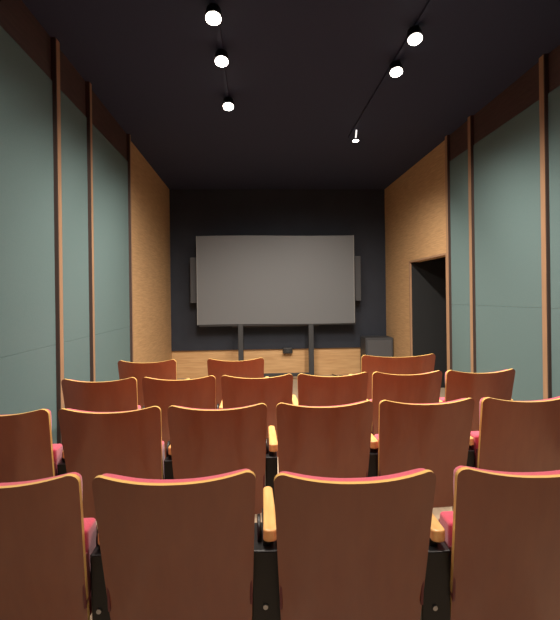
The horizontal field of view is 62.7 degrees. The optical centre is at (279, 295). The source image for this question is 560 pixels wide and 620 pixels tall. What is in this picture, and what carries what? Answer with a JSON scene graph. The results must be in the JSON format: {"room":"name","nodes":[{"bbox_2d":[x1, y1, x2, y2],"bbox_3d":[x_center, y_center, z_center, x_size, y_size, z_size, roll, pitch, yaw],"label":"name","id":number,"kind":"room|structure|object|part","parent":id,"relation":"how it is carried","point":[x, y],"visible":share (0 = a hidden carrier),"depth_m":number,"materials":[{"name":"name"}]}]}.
{"room":"auditorium","nodes":[
{"label":"auditorium","id":0,"kind":"room"},
{"bbox_2d":[0,0,171,443],"bbox_3d":[-1.757,-0.217,3.306,0.170,3.420,10.400,-1,0,-3],"label":"wall","id":1,"kind":"structure","parent":0,"point":[27,251],"depth_m":3.64,"materials":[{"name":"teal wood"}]},
{"bbox_3d":[-1.635,-0.057,2.507,0.020,3.096,1.870,-1,0,-3],"label":"fabric panel","id":2,"kind":"part","parent":1,"relation":"part of","materials":[{"name":"green fabric"}]},
{"bbox_2d":[51,37,63,443],"bbox_3d":[-1.677,-0.218,3.465,0.048,3.420,0.072,-1,0,-3],"label":"trim","id":3,"kind":"structure","parent":1,"relation":"attached to","point":[55,44],"depth_m":3.43,"materials":[{"name":"brown wood"}]},
{"bbox_3d":[-1.709,-0.056,3.822,0.020,3.096,0.645,-1,0,-3],"label":"fabric panel","id":4,"kind":"part","parent":1,"relation":"part of","materials":[{"name":"green fabric"}]},
{"bbox_2d":[85,81,94,381],"bbox_3d":[-1.716,-0.218,4.161,0.048,3.420,0.057,-1,0,-3],"label":"trim","id":5,"kind":"structure","parent":1,"relation":"attached to","point":[88,86],"depth_m":4.13,"materials":[{"name":"brown wood"}]},
{"bbox_3d":[-1.767,-0.055,4.836,0.020,3.096,1.295,-1,0,-3],"label":"fabric panel","id":6,"kind":"part","parent":1,"relation":"part of","materials":[{"name":"green fabric"}]},
{"bbox_2d":[126,134,133,361],"bbox_3d":[-1.792,-0.217,5.494,0.048,3.420,0.047,-1,0,-3],"label":"trim","id":7,"kind":"structure","parent":1,"relation":"attached to","point":[128,135],"depth_m":5.47,"materials":[{"name":"brown wood"}]},
{"bbox_2d":[90,374,452,619],"bbox_3d":[0.921,1.508,3.456,5.490,0.100,10.400,-1,0,-3],"label":"floor","id":8,"kind":"structure","parent":0,"point":[436,511],"depth_m":6.65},
{"bbox_2d":[0,409,66,482],"bbox_3d":[-1.330,1.015,2.408,0.542,0.945,0.509,-1,0,-3],"label":"chair","id":9,"kind":"object","parent":8,"relation":"on","point":[27,450],"visible":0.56,"depth_m":2.22,"materials":[{"name":"brown wood"}]},
{"bbox_3d":[-1.358,0.934,2.385,0.432,0.308,0.120,-1,0,-3],"label":"seat","id":10,"kind":"part","parent":9,"relation":"part of","materials":[{"name":"pink fabric"}]},
{"bbox_3d":[-1.096,1.014,2.456,0.062,0.339,0.289,-1,0,-3],"label":"frame","id":11,"kind":"part","parent":9,"relation":"part of","materials":[{"name":"black metal"}]},
{"bbox_2d":[0,472,110,619],"bbox_3d":[-0.825,1.008,1.585,0.542,0.945,0.509,-1,0,-3],"label":"chair","id":12,"kind":"object","parent":8,"relation":"on","point":[51,567],"visible":0.83,"depth_m":1.41,"materials":[{"name":"brown wood"}]},
{"bbox_2d":[0,472,82,498],"bbox_3d":[-0.847,0.695,1.413,0.472,0.303,0.128,-1,0,-3],"label":"cushion","id":13,"kind":"object","parent":12,"relation":"on","point":[68,485],"depth_m":1.36,"materials":[{"name":"pink fabric"}]},
{"bbox_3d":[-0.853,0.927,1.563,0.432,0.308,0.120,-1,0,-3],"label":"seat","id":14,"kind":"part","parent":12,"relation":"part of","materials":[{"name":"pink fabric"}]},
{"bbox_3d":[-0.591,1.007,1.633,0.062,0.339,0.289,-1,0,-3],"label":"frame","id":15,"kind":"part","parent":12,"relation":"part of","materials":[{"name":"black metal"}]},
{"bbox_2d":[61,377,144,445],"bbox_3d":[-1.198,1.013,3.251,0.594,0.945,0.509,-1,0,-3],"label":"chair","id":16,"kind":"object","parent":8,"relation":"on","point":[117,395],"visible":0.41,"depth_m":3.03,"materials":[{"name":"brown wood"}]},
{"bbox_3d":[-1.193,0.843,3.089,0.486,0.605,0.184,-1,0,-3],"label":"backrest","id":17,"kind":"part","parent":16,"relation":"part of","materials":[{"name":"brown wood"}]},
{"bbox_2d":[58,406,173,520],"bbox_3d":[-0.801,1.008,2.438,0.542,0.945,0.509,-1,0,-3],"label":"chair","id":18,"kind":"object","parent":8,"relation":"on","point":[123,443],"visible":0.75,"depth_m":2.24,"materials":[{"name":"brown wood"}]},
{"bbox_2d":[66,408,138,412],"bbox_3d":[-0.823,0.694,2.266,0.472,0.303,0.128,-1,0,-3],"label":"cushion","id":19,"kind":"object","parent":18,"relation":"on","point":[68,410],"depth_m":2.20,"materials":[{"name":"pink fabric"}]},
{"bbox_3d":[-0.829,0.927,2.415,0.432,0.308,0.120,-1,0,-3],"label":"seat","id":20,"kind":"part","parent":18,"relation":"part of","materials":[{"name":"pink fabric"}]},
{"bbox_3d":[-0.567,1.007,2.486,0.062,0.339,0.289,-1,0,-3],"label":"frame","id":21,"kind":"part","parent":18,"relation":"part of","materials":[{"name":"black metal"}]},
{"bbox_2d":[118,359,189,408],"bbox_3d":[-1.128,1.012,4.102,0.594,0.945,0.509,-1,0,-3],"label":"chair","id":22,"kind":"object","parent":8,"relation":"on","point":[165,370],"visible":0.32,"depth_m":3.88,"materials":[{"name":"brown wood"}]},
{"bbox_2d":[142,375,222,457],"bbox_3d":[-0.652,1.006,3.282,0.542,0.945,0.509,-1,0,-3],"label":"chair","id":23,"kind":"object","parent":8,"relation":"on","point":[198,393],"visible":0.42,"depth_m":3.06,"materials":[{"name":"brown wood"}]},
{"bbox_2d":[91,469,280,619],"bbox_3d":[-0.280,1.001,1.595,0.571,0.945,0.509,-1,0,-3],"label":"chair","id":24,"kind":"object","parent":8,"relation":"on","point":[192,548],"visible":0.97,"depth_m":1.41,"materials":[{"name":"brown wood"}]},
{"bbox_2d":[103,469,249,482],"bbox_3d":[-0.317,0.688,1.423,0.472,0.303,0.128,-1,0,-3],"label":"cushion","id":25,"kind":"object","parent":24,"relation":"on","point":[242,475],"depth_m":1.38,"materials":[{"name":"pink fabric"}]},
{"bbox_3d":[-0.049,1.000,1.644,0.104,0.339,0.289,-1,0,-3],"label":"frame","id":26,"kind":"part","parent":24,"relation":"part of","materials":[{"name":"black metal"}]},
{"bbox_3d":[-0.042,0.789,1.685,0.046,0.040,0.357,-1,0,-3],"label":"armrest","id":27,"kind":"part","parent":24,"relation":"part of","materials":[{"name":"brown wood"}]},
{"bbox_2d":[167,403,277,513],"bbox_3d":[-0.284,1.001,2.467,0.542,0.945,0.509,-1,0,-3],"label":"chair","id":28,"kind":"object","parent":8,"relation":"on","point":[203,442],"visible":0.7,"depth_m":2.27,"materials":[{"name":"brown wood"}]},
{"bbox_2d":[175,404,255,409],"bbox_3d":[-0.306,0.688,2.295,0.472,0.303,0.128,-1,0,-3],"label":"cushion","id":29,"kind":"object","parent":28,"relation":"on","point":[252,407],"depth_m":2.23,"materials":[{"name":"pink fabric"}]},
{"bbox_3d":[-0.050,1.000,2.515,0.062,0.339,0.289,-1,0,-3],"label":"frame","id":30,"kind":"part","parent":28,"relation":"part of","materials":[{"name":"black metal"}]},
{"bbox_3d":[-0.043,0.789,2.557,0.046,0.040,0.357,-1,0,-3],"label":"armrest","id":31,"kind":"part","parent":28,"relation":"part of","materials":[{"name":"brown wood"}]},
{"bbox_2d":[207,358,267,408],"bbox_3d":[-0.383,1.003,4.144,0.594,0.945,0.509,-1,0,-3],"label":"chair","id":32,"kind":"object","parent":8,"relation":"on","point":[254,368],"visible":0.35,"depth_m":3.92,"materials":[{"name":"brown wood"}]},
{"bbox_2d":[221,374,297,456],"bbox_3d":[-0.132,0.999,3.312,0.542,0.945,0.509,-1,0,-3],"label":"chair","id":33,"kind":"object","parent":8,"relation":"on","point":[237,392],"visible":0.5,"depth_m":3.09,"materials":[{"name":"brown wood"}]},
{"bbox_3d":[0.108,0.787,3.401,0.046,0.040,0.357,-1,0,-3],"label":"armrest","id":34,"kind":"part","parent":33,"relation":"part of","materials":[{"name":"brown wood"}]},
{"bbox_2d":[196,235,355,376],"bbox_3d":[-0.051,0.208,8.030,2.762,2.526,0.680,-1,0,-3],"label":"screen","id":35,"kind":"object","parent":8,"relation":"on","point":[245,280],"visible":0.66,"depth_m":8.00,"materials":[{"name":"grey fabric"}]},
{"bbox_3d":[-0.681,0.959,8.009,0.090,0.960,0.070,-1,0,-3],"label":"leg","id":36,"kind":"part","parent":35,"relation":"part of","materials":[{"name":"grey metal"}]},
{"bbox_3d":[-0.076,0.481,8.106,1.540,0.120,0.045,-1,0,-3],"label":"rail","id":37,"kind":"part","parent":35,"relation":"part of","materials":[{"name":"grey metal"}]},
{"bbox_3d":[-0.043,-0.260,8.057,2.730,1.550,0.088,-1,0,-3],"label":"casing","id":38,"kind":"part","parent":35,"relation":"part of","materials":[{"name":"black"}]},
{"bbox_3d":[0.547,0.943,8.078,0.090,0.960,0.070,-1,0,-3],"label":"leg","id":39,"kind":"part","parent":35,"relation":"part of","materials":[{"name":"grey metal"}]},
{"bbox_2d":[276,400,377,477],"bbox_3d":[0.245,0.994,2.497,0.542,0.945,0.509,-1,0,-3],"label":"chair","id":40,"kind":"object","parent":8,"relation":"on","point":[338,441],"visible":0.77,"depth_m":2.30,"materials":[{"name":"brown wood"}]},
{"bbox_2d":[292,401,362,406],"bbox_3d":[0.223,0.681,2.325,0.472,0.303,0.128,-1,0,-3],"label":"cushion","id":41,"kind":"object","parent":40,"relation":"on","point":[358,404],"depth_m":2.27,"materials":[{"name":"pink fabric"}]},
{"bbox_3d":[0.479,0.993,2.545,0.062,0.339,0.289,-1,0,-3],"label":"frame","id":42,"kind":"part","parent":40,"relation":"part of","materials":[{"name":"black metal"}]},
{"bbox_3d":[0.486,0.782,2.586,0.046,0.040,0.357,-1,0,-3],"label":"armrest","id":43,"kind":"part","parent":40,"relation":"part of","materials":[{"name":"brown wood"}]},
{"bbox_2d":[297,372,368,405],"bbox_3d":[0.383,0.993,3.341,0.542,0.945,0.509,-1,0,-3],"label":"chair","id":44,"kind":"object","parent":8,"relation":"on","point":[313,390],"visible":0.43,"depth_m":3.12,"materials":[{"name":"brown wood"}]},
{"bbox_2d":[274,468,450,619],"bbox_3d":[0.268,0.994,1.587,0.572,0.945,0.509,-1,0,-2],"label":"chair","id":45,"kind":"object","parent":8,"relation":"on","point":[366,548],"visible":0.98,"depth_m":1.40,"materials":[{"name":"brown wood"}]},
{"bbox_2d":[278,468,425,481],"bbox_3d":[0.225,0.681,1.416,0.472,0.303,0.128,-1,0,-2],"label":"cushion","id":46,"kind":"object","parent":45,"relation":"on","point":[415,475],"depth_m":1.36,"materials":[{"name":"pink fabric"}]},
{"bbox_3d":[0.505,0.993,1.629,0.096,0.339,0.289,-1,0,-2],"label":"frame","id":47,"kind":"part","parent":45,"relation":"part of","materials":[{"name":"black metal"}]},
{"bbox_3d":[0.513,0.781,1.669,0.046,0.040,0.357,-1,0,-2],"label":"armrest","id":48,"kind":"part","parent":45,"relation":"part of","materials":[{"name":"brown wood"}]},
{"bbox_2d":[360,336,392,356],"bbox_3d":[1.728,1.088,8.224,0.490,0.720,0.412,-1,0,-3],"label":"subwoofer","id":49,"kind":"object","parent":8,"relation":"on","point":[380,346],"visible":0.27,"depth_m":8.02,"materials":[{"name":"grey"}]},
{"bbox_2d":[367,340,391,356],"bbox_3d":[1.739,1.073,8.024,0.430,0.610,0.012,-1,0,-3],"label":"grille","id":50,"kind":"object","parent":49,"relation":"attached to","point":[380,348],"depth_m":8.02,"materials":[{"name":"grey fabric"}]},
{"bbox_2d":[349,354,435,399],"bbox_3d":[1.038,0.984,4.254,0.766,0.945,0.509,-1,0,-3],"label":"chair","id":51,"kind":"object","parent":8,"relation":"on","point":[421,364],"visible":0.36,"depth_m":4.03,"materials":[{"name":"brown wood"}]},
{"bbox_2d":[370,370,442,435],"bbox_3d":[0.896,0.986,3.370,0.542,0.945,0.509,-1,0,-3],"label":"chair","id":52,"kind":"object","parent":8,"relation":"on","point":[424,388],"visible":0.49,"depth_m":3.15,"materials":[{"name":"brown wood"}]},
{"bbox_2d":[374,398,474,508],"bbox_3d":[0.762,0.988,2.526,0.542,0.945,0.509,-1,0,-3],"label":"chair","id":53,"kind":"object","parent":8,"relation":"on","point":[435,437],"visible":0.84,"depth_m":2.33,"materials":[{"name":"brown wood"}]},
{"bbox_2d":[379,398,465,403],"bbox_3d":[0.739,0.674,2.354,0.472,0.303,0.128,-1,0,-3],"label":"cushion","id":54,"kind":"object","parent":53,"relation":"on","point":[463,400],"depth_m":2.29,"materials":[{"name":"pink fabric"}]},
{"bbox_3d":[0.995,0.987,2.575,0.062,0.339,0.289,-1,0,-3],"label":"frame","id":55,"kind":"part","parent":53,"relation":"part of","materials":[{"name":"black metal"}]},
{"bbox_3d":[1.002,0.775,2.616,0.046,0.040,0.357,-1,0,-3],"label":"armrest","id":56,"kind":"part","parent":53,"relation":"part of","materials":[{"name":"brown wood"}]},
{"bbox_2d":[440,369,514,430],"bbox_3d":[1.413,0.979,3.399,0.542,0.945,0.509,-1,0,-3],"label":"chair","id":57,"kind":"object","parent":8,"relation":"on","point":[499,384],"visible":0.43,"depth_m":3.18,"materials":[{"name":"brown wood"}]},
{"bbox_2d":[438,466,559,619],"bbox_3d":[0.807,0.987,1.614,0.542,0.945,0.509,-1,0,-2],"label":"chair","id":58,"kind":"object","parent":8,"relation":"on","point":[502,529],"visible":0.95,"depth_m":1.43,"materials":[{"name":"brown wood"}]},
{"bbox_3d":[0.778,0.906,1.593,0.432,0.308,0.120,-1,0,-2],"label":"seat","id":59,"kind":"part","parent":58,"relation":"part of","materials":[{"name":"pink fabric"}]},
{"bbox_2d":[453,466,559,490],"bbox_3d":[0.779,0.673,1.443,0.472,0.303,0.128,-1,0,-2],"label":"cushion","id":60,"kind":"object","parent":58,"relation":"on","point":[465,478],"depth_m":1.37,"materials":[{"name":"pink fabric"}]},
{"bbox_2d":[469,396,559,471],"bbox_3d":[1.289,0.981,2.556,0.542,0.945,0.509,-1,0,-3],"label":"chair","id":61,"kind":"object","parent":8,"relation":"on","point":[512,436],"visible":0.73,"depth_m":2.35,"materials":[{"name":"brown wood"}]},
{"bbox_3d":[1.261,0.900,2.534,0.432,0.308,0.120,-1,0,-3],"label":"seat","id":62,"kind":"part","parent":61,"relation":"part of","materials":[{"name":"pink fabric"}]},
{"bbox_2d":[479,396,559,425],"bbox_3d":[1.266,0.667,2.384,0.472,0.303,0.128,-1,0,-3],"label":"cushion","id":63,"kind":"object","parent":61,"relation":"on","point":[492,411],"depth_m":2.32,"materials":[{"name":"pink fabric"}]},
{"bbox_2d":[169,189,385,377],"bbox_3d":[-0.013,-0.240,8.513,4.240,3.420,0.200,-1,0,-3],"label":"wall","id":64,"kind":"structure","parent":0,"point":[360,213],"depth_m":8.42,"materials":[{"name":"black paint"}]},
{"bbox_2d":[190,258,196,302],"bbox_3d":[-1.512,-0.275,8.164,0.120,0.790,0.328,-1,0,-3],"label":"loudspeaker","id":65,"kind":"object","parent":64,"relation":"attached to","point":[193,272],"visible":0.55,"depth_m":8.00,"materials":[{"name":"grey"}]},
{"bbox_2d":[283,347,291,353],"bbox_3d":[0.139,0.993,8.405,0.170,0.110,0.130,-1,0,-3],"label":"wall box","id":66,"kind":"object","parent":64,"relation":"attached to","point":[286,350],"visible":1,"depth_m":8.35,"materials":[{"name":"black plastic"}]},
{"bbox_2d":[355,256,360,300],"bbox_3d":[1.368,-0.313,8.327,0.120,0.790,0.328,-1,0,-3],"label":"loudspeaker","id":67,"kind":"object","parent":64,"relation":"attached to","point":[357,258],"visible":0.63,"depth_m":8.16,"materials":[{"name":"grey"}]},
{"bbox_2d":[22,0,559,188],"bbox_3d":[0.875,-2.011,3.456,5.490,0.100,10.400,-1,0,-3],"label":"ceiling","id":68,"kind":"structure","parent":0,"point":[301,75],"depth_m":4.05,"materials":[{"name":"black paint"}]},
{"bbox_2d":[212,0,228,96],"bbox_3d":[-0.359,-1.935,1.734,0.032,0.020,5.900,-1,0,-3],"label":"track","id":69,"kind":"object","parent":68,"relation":"attached to","point":[218,31],"visible":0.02,"depth_m":3.58,"materials":[{"name":"black metal"}]},
{"bbox_2d":[205,3,221,25],"bbox_3d":[-0.443,-1.874,3.061,0.116,0.103,0.125,-1,0,-3],"label":"track spotlight","id":70,"kind":"object","parent":69,"relation":"attached to","point":[213,15],"visible":1,"depth_m":3.04,"materials":[{"name":"black metal"}]},
{"bbox_2d":[214,49,228,66],"bbox_3d":[-0.459,-1.874,3.621,0.116,0.103,0.125,-1,0,-3],"label":"track spotlight","id":71,"kind":"object","parent":69,"relation":"attached to","point":[221,59],"visible":1,"depth_m":3.59,"materials":[{"name":"black metal"}]},
{"bbox_2d":[222,97,233,110],"bbox_3d":[-0.503,-1.873,4.480,0.116,0.103,0.125,-1,0,-3],"label":"track spotlight","id":72,"kind":"object","parent":69,"relation":"attached to","point":[228,103],"visible":1,"depth_m":4.45,"materials":[{"name":"black metal"}]},
{"bbox_2d":[348,0,434,137],"bbox_3d":[1.046,-1.954,2.264,0.032,0.020,6.800,-1,0,-3],"label":"track","id":73,"kind":"object","parent":68,"relation":"attached to","point":[429,3],"visible":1,"depth_m":4.02,"materials":[{"name":"black metal"}]},
{"bbox_2d":[353,130,358,141],"bbox_3d":[0.883,-1.877,5.380,0.072,0.131,0.072,-1,0,-3],"label":"track spotlight","id":74,"kind":"object","parent":73,"relation":"attached to","point":[355,139],"visible":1,"depth_m":5.37,"materials":[{"name":"white"}]},
{"bbox_2d":[389,60,402,76],"bbox_3d":[0.966,-1.893,3.832,0.116,0.103,0.125,-1,0,-3],"label":"track spotlight","id":75,"kind":"object","parent":73,"relation":"attached to","point":[395,68],"visible":1,"depth_m":3.80,"materials":[{"name":"black metal"}]},
{"bbox_2d":[407,25,422,45],"bbox_3d":[0.979,-1.893,3.342,0.116,0.103,0.125,-1,0,-3],"label":"track spotlight","id":76,"kind":"object","parent":73,"relation":"attached to","point":[414,34],"visible":1,"depth_m":3.31,"materials":[{"name":"black metal"}]},
{"bbox_2d":[385,45,559,400],"bbox_3d":[2.930,-0.278,3.571,1.420,3.420,10.400,-1,0,-3],"label":"wall","id":77,"kind":"structure","parent":0,"point":[506,147],"depth_m":4.74,"materials":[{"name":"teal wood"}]},
{"bbox_2d":[409,253,447,370],"bbox_3d":[2.088,0.448,6.508,0.028,1.990,1.420,-1,0,-3],"label":"trim","id":78,"kind":"structure","parent":77,"relation":"attached to","point":[443,254],"depth_m":7.18,"materials":[{"name":"brown wood"}]},
{"bbox_2d":[445,135,451,369],"bbox_3d":[2.095,-0.267,5.681,0.048,3.420,0.072,-1,0,-3],"label":"trim","id":79,"kind":"structure","parent":77,"relation":"attached to","point":[447,137],"depth_m":5.65,"materials":[{"name":"brown wood"}]},
{"bbox_3d":[2.128,-0.106,5.384,0.020,3.096,0.550,-1,0,-3],"label":"fabric panel","id":80,"kind":"part","parent":77,"relation":"part of","materials":[{"name":"green fabric"}]},
{"bbox_2d":[468,115,475,372],"bbox_3d":[2.130,-0.268,5.072,0.048,3.420,0.072,-1,0,-3],"label":"trim","id":81,"kind":"structure","parent":77,"relation":"attached to","point":[471,117],"depth_m":5.04,"materials":[{"name":"brown wood"}]},
{"bbox_3d":[2.182,-0.106,4.440,0.020,3.096,1.220,-1,0,-3],"label":"fabric panel","id":82,"kind":"part","parent":77,"relation":"part of","materials":[{"name":"green fabric"}]},
{"bbox_2d":[539,54,551,399],"bbox_3d":[2.202,-0.269,3.795,0.048,3.420,0.072,-1,0,-3],"label":"trim","id":83,"kind":"structure","parent":77,"relation":"attached to","point":[543,60],"depth_m":3.77,"materials":[{"name":"brown wood"}]},
{"bbox_3d":[2.271,-0.107,2.863,0.020,3.096,1.820,-1,0,-3],"label":"fabric panel","id":84,"kind":"part","parent":77,"relation":"part of","materials":[{"name":"green fabric"}]}
]}

